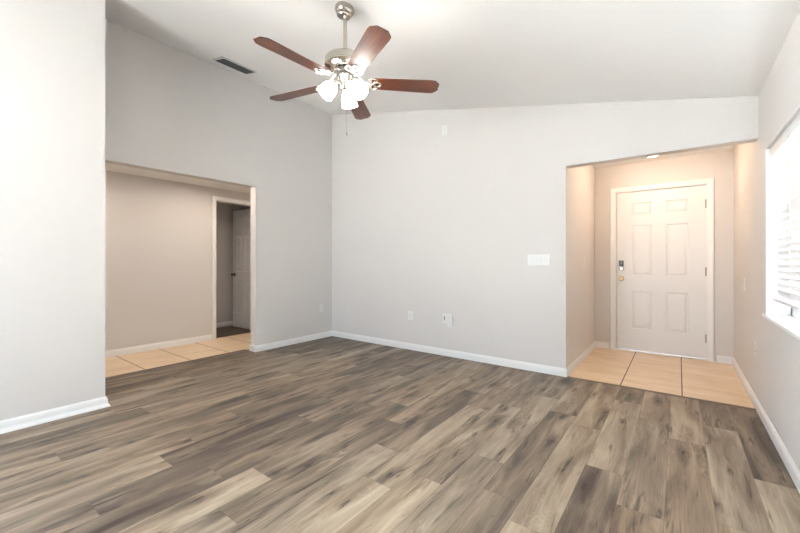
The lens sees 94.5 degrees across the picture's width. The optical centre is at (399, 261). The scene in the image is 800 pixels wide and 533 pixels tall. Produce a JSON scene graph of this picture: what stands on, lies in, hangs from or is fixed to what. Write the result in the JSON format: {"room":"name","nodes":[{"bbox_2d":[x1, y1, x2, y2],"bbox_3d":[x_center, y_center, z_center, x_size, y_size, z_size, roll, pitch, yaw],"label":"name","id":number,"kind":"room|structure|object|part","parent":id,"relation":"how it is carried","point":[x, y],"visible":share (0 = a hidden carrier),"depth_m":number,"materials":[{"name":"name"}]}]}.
{"room":"living room","nodes":[
{"label":"living room","id":0,"kind":"room"},
{"bbox_2d":[0,0,104,420],"bbox_3d":[-3.683,-0.581,1.736,0.659,3.478,3.546,0,0,37],"label":"wall","id":1,"kind":"structure","parent":0,"point":[52,52],"depth_m":2.71,"materials":[{"name":"white paint"}]},
{"bbox_2d":[0,396,110,433],"bbox_3d":[-2.912,1.117,2.738,0.687,0.082,1.074,0,0,37],"label":"baseboard","id":2,"kind":"structure","parent":1,"relation":"attached to","point":[12,424],"depth_m":2.69,"materials":[{"name":"white paint"}]},
{"bbox_2d":[105,170,250,350],"bbox_3d":[-2.978,0.011,5.307,0.115,2.295,3.900,0,0,37],"label":"wall","id":3,"kind":"structure","parent":0,"point":[158,232],"depth_m":4.89,"materials":[{"name":"white paint"}]},
{"bbox_2d":[105,334,211,357],"bbox_3d":[-3.439,1.117,4.586,0.014,0.082,2.193,0,0,37],"label":"baseboard","id":4,"kind":"structure","parent":3,"relation":"attached to","point":[122,351],"depth_m":4.87,"materials":[{"name":"white paint"}]},
{"bbox_2d":[212,196,250,339],"bbox_3d":[-2.828,0.094,6.046,0.802,2.129,0.868,0,0,37],"label":"door","id":5,"kind":"structure","parent":3,"relation":"in","point":[241,274],"depth_m":6.32,"materials":[{"name":"white paint"}]},
{"bbox_3d":[-2.568,0.121,5.851,0.117,2.075,0.756,0,0,37],"label":"frame","id":6,"kind":"part","parent":5,"relation":"part of","materials":[{"name":"white paint"}]},
{"bbox_2d":[105,163,250,193],"bbox_3d":[-2.549,-1.137,4.984,1.188,0.080,4.100,0,0,37],"label":"ceiling","id":7,"kind":"structure","parent":0,"point":[108,167],"depth_m":4.83,"materials":[{"name":"white paint"}]},
{"bbox_2d":[105,333,250,376],"bbox_3d":[-2.560,1.159,4.993,1.025,0.006,3.900,0,0,37],"label":"floor","id":8,"kind":"structure","parent":0,"point":[127,363],"depth_m":4.60,"materials":[{"name":"beige tile"}]},
{"bbox_2d":[105,19,331,345],"bbox_3d":[-2.154,-0.593,4.419,0.124,3.504,3.472,0,0,37],"label":"wall","id":9,"kind":"structure","parent":0,"point":[170,110],"depth_m":4.70,"materials":[{"name":"white paint"}]},
{"bbox_2d":[105,349,245,378],"bbox_3d":[-2.540,1.155,4.165,0.032,0.008,1.710,0,0,37],"label":"trim","id":10,"kind":"structure","parent":9,"relation":"attached to","point":[243,349],"depth_m":4.13,"materials":[{"name":"brown wood"}]},
{"bbox_2d":[319,304,322,312],"bbox_3d":[-1.191,0.710,5.589,0.008,0.122,0.078,0,0,37],"label":"power outlet","id":11,"kind":"object","parent":9,"relation":"attached to","point":[320,305],"visible":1,"depth_m":5.58,"materials":[{"name":"white plastic"}]},
{"bbox_2d":[216,202,250,322],"bbox_3d":[-2.878,-0.067,6.296,0.970,2.450,2.200,0,0,37],"label":"wall","id":12,"kind":"structure","parent":0,"point":[224,211],"depth_m":6.58,"materials":[{"name":"white paint"}]},
{"bbox_2d":[216,321,232,327],"bbox_3d":[-3.168,1.117,6.514,0.014,0.082,2.000,0,0,37],"label":"baseboard","id":13,"kind":"structure","parent":12,"relation":"attached to","point":[229,323],"depth_m":6.57,"materials":[{"name":"white paint"}]},
{"bbox_2d":[216,326,250,337],"bbox_3d":[-2.816,1.159,6.249,0.925,0.001,2.000,0,0,37],"label":"floor","id":14,"kind":"structure","parent":0,"point":[226,331],"depth_m":6.12,"materials":[{"name":"brown wood"}]},
{"bbox_2d":[0,336,799,532],"bbox_3d":[-1.223,1.159,1.716,5.052,0.001,6.672,0,0,37],"label":"floor","id":15,"kind":"structure","parent":0,"point":[332,434],"depth_m":2.20,"materials":[{"name":"brown wood"}]},
{"bbox_2d":[105,0,799,167],"bbox_3d":[-0.666,-1.893,2.319,5.347,1.311,8.505,0,0,37],"label":"ceiling","id":16,"kind":"structure","parent":0,"point":[479,53],"depth_m":2.86,"materials":[{"name":"white paint"}]},
{"bbox_2d":[213,56,256,73],"bbox_3d":[-1.869,-2.223,4.203,0.232,0.057,0.410,0,0,37],"label":"ceiling vent","id":17,"kind":"object","parent":16,"relation":"in","point":[223,60],"visible":1,"depth_m":4.17,"materials":[{"name":"grey metal"}]},
{"bbox_2d":[253,1,438,135],"bbox_3d":[-0.425,-1.340,2.556,1.255,0.896,1.243,0,0,37],"label":"ceiling fan","id":18,"kind":"object","parent":16,"relation":"hanging from","point":[346,64],"visible":1,"depth_m":2.51,"materials":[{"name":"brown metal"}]},
{"bbox_3d":[-0.650,-1.246,2.246,0.138,0.006,0.475,14,9,39],"label":"blade","id":19,"kind":"part","parent":18,"relation":"part of","materials":[{"name":"brown wood"}]},
{"bbox_3d":[-0.765,-1.246,2.751,0.475,0.006,0.138,0,11,25],"label":"blade","id":20,"kind":"part","parent":18,"relation":"part of","materials":[{"name":"brown wood"}]},
{"bbox_3d":[-0.498,-1.167,2.522,0.122,0.131,0.127,0,0,37],"label":"lamp shade","id":21,"kind":"part","parent":18,"relation":"part of","materials":[{"name":"white glass"}]},
{"bbox_3d":[-0.373,-1.167,2.699,0.123,0.131,0.127,0,0,37],"label":"lamp shade","id":22,"kind":"part","parent":18,"relation":"part of","materials":[{"name":"white glass"}]},
{"bbox_3d":[-0.294,-1.183,2.512,0.066,0.070,0.048,0,0,37],"label":"bulb","id":23,"kind":"part","parent":18,"relation":"part of","materials":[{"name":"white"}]},
{"bbox_3d":[-0.281,-1.167,2.503,0.128,0.131,0.118,0,0,37],"label":"lamp shade","id":24,"kind":"part","parent":18,"relation":"part of","materials":[{"name":"white glass"}]},
{"bbox_3d":[-0.338,-1.246,2.993,0.138,0.006,0.475,-11,-1,6],"label":"blade","id":25,"kind":"part","parent":18,"relation":"part of","materials":[{"name":"brown wood"}]},
{"bbox_3d":[-0.196,-1.246,2.193,0.138,0.006,0.475,12,-5,-26],"label":"blade","id":26,"kind":"part","parent":18,"relation":"part of","materials":[{"name":"brown wood"}]},
{"bbox_3d":[0.038,-1.246,2.621,0.475,0.006,0.138,0,-10,-7],"label":"blade","id":27,"kind":"part","parent":18,"relation":"part of","materials":[{"name":"brown wood"}]},
{"bbox_2d":[332,96,757,367],"bbox_3d":[0.848,-0.593,4.405,4.937,3.504,0.115,0,0,37],"label":"wall","id":28,"kind":"structure","parent":0,"point":[427,223],"depth_m":4.29,"materials":[{"name":"white paint"}]},
{"bbox_2d":[408,311,412,319],"bbox_3d":[0.136,0.712,4.858,0.080,0.116,0.018,0,0,37],"label":"outlet","id":29,"kind":"object","parent":28,"relation":"attached to","point":[410,313],"visible":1,"depth_m":4.86,"materials":[{"name":"white plastic"}]},
{"bbox_2d":[249,331,608,376],"bbox_3d":[0.408,1.117,4.858,4.458,0.082,1.699,0,0,18],"label":"baseboard","id":30,"kind":"structure","parent":28,"relation":"attached to","point":[564,372],"depth_m":4.66,"materials":[{"name":"white paint"}]},
{"bbox_2d":[442,125,446,135],"bbox_3d":[0.544,-1.609,4.558,0.070,0.125,0.007,0,0,37],"label":"blank plate","id":31,"kind":"object","parent":28,"relation":"attached to","point":[444,128],"visible":1,"depth_m":4.55,"materials":[{"name":"white plastic"}]},
{"bbox_2d":[443,313,450,322],"bbox_3d":[0.574,0.697,4.534,0.124,0.118,0.008,0,0,37],"label":"power outlet","id":32,"kind":"object","parent":28,"relation":"attached to","point":[445,315],"visible":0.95,"depth_m":4.54,"materials":[{"name":"white plastic"}]},
{"bbox_2d":[446,315,452,327],"bbox_3d":[0.605,0.727,4.482,0.072,0.138,0.042,0,0,37],"label":"plug adapter","id":33,"kind":"object","parent":28,"relation":"attached to","point":[449,321],"visible":1,"depth_m":4.46,"materials":[{"name":"white plastic"}]},
{"bbox_2d":[527,254,549,264],"bbox_3d":[1.449,-0.021,3.868,0.224,0.105,0.020,0,0,37],"label":"light switch","id":34,"kind":"object","parent":28,"relation":"attached to","point":[540,259],"visible":1,"depth_m":3.86,"materials":[{"name":"white plastic"}]},
{"bbox_2d":[567,376,755,410],"bbox_3d":[2.223,1.155,3.303,1.386,0.008,0.032,0,0,37],"label":"trim","id":35,"kind":"structure","parent":28,"relation":"attached to","point":[567,376],"depth_m":3.22,"materials":[{"name":"brown wood"}]},
{"bbox_2d":[569,165,594,364],"bbox_3d":[2.142,-0.067,4.444,0.115,2.450,1.503,0,0,37],"label":"wall","id":36,"kind":"structure","parent":0,"point":[581,179],"depth_m":4.32,"materials":[{"name":"white paint"}]},
{"bbox_2d":[569,347,754,407],"bbox_3d":[2.743,1.159,3.982,1.500,0.006,1.718,0,0,37],"label":"floor","id":37,"kind":"structure","parent":0,"point":[694,378],"depth_m":3.75,"materials":[{"name":"beige tile"}]},
{"bbox_2d":[595,150,733,361],"bbox_3d":[3.188,-0.067,4.669,1.515,2.450,0.115,0,0,37],"label":"wall","id":38,"kind":"structure","parent":0,"point":[719,166],"depth_m":4.39,"materials":[{"name":"white paint"}]},
{"bbox_2d":[610,178,713,361],"bbox_3d":[3.231,0.099,4.619,1.045,2.120,0.204,0,0,37],"label":"door","id":39,"kind":"structure","parent":38,"relation":"in","point":[662,234],"depth_m":4.55,"materials":[{"name":"white paint"}]},
{"bbox_2d":[734,10,799,470],"bbox_3d":[1.411,-0.091,0.881,0.200,2.500,8.305,0,0,37],"label":"wall","id":40,"kind":"structure","parent":0,"point":[773,375],"depth_m":2.74,"materials":[{"name":"white paint"}]},
{"bbox_2d":[754,341,756,356],"bbox_3d":[2.853,0.701,2.971,0.008,0.116,0.072,0,0,37],"label":"power outlet","id":41,"kind":"object","parent":40,"relation":"attached to","point":[755,342],"visible":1,"depth_m":2.95,"materials":[{"name":"white plastic"}]},
{"bbox_2d":[717,355,799,492],"bbox_3d":[1.238,1.117,0.940,0.146,0.082,8.190,0,0,37],"label":"baseboard","id":42,"kind":"structure","parent":40,"relation":"attached to","point":[793,470],"depth_m":2.47,"materials":[{"name":"white paint"}]},
{"bbox_2d":[762,105,799,339],"bbox_3d":[2.120,-0.206,1.850,0.201,1.200,1.905,0,0,37],"label":"window","id":43,"kind":"structure","parent":40,"relation":"in","point":[778,313],"depth_m":2.61,"materials":[{"name":"white paint"}]},
{"bbox_3d":[2.094,0.384,1.869,0.136,0.020,1.905,0,0,37],"label":"sill","id":44,"kind":"part","parent":43,"relation":"part of","materials":[{"name":"white paint"}]},
{"bbox_2d":[770,112,799,310],"bbox_3d":[2.088,-0.264,1.872,0.087,1.070,1.827,0,0,37],"label":"window blind","id":45,"kind":"object","parent":43,"relation":"attached to","point":[787,146],"visible":1,"depth_m":2.31,"materials":[{"name":"white plastic"}]},
{"bbox_3d":[2.549,-0.236,2.464,0.062,1.000,0.002,0,0,37],"label":"ladder cord","id":46,"kind":"part","parent":45,"relation":"part of","materials":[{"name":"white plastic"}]},
{"bbox_3d":[2.093,-0.762,1.868,0.068,0.072,1.827,0,0,37],"label":"head rail","id":47,"kind":"part","parent":45,"relation":"part of","materials":[{"name":"white plastic"}]},
{"bbox_3d":[2.098,0.263,1.865,0.052,0.018,1.819,0,0,37],"label":"rail","id":48,"kind":"part","parent":45,"relation":"part of","materials":[{"name":"white paint"}]},
{"bbox_3d":[2.245,-0.510,2.140,0.016,0.442,0.016,0,0,37],"label":"pull cord","id":49,"kind":"part","parent":45,"relation":"part of","materials":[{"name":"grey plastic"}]},
{"bbox_3d":[2.176,-0.216,1.807,0.060,1.180,1.845,0,0,37],"label":"frame","id":50,"kind":"part","parent":43,"relation":"part of","materials":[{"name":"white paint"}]}
]}

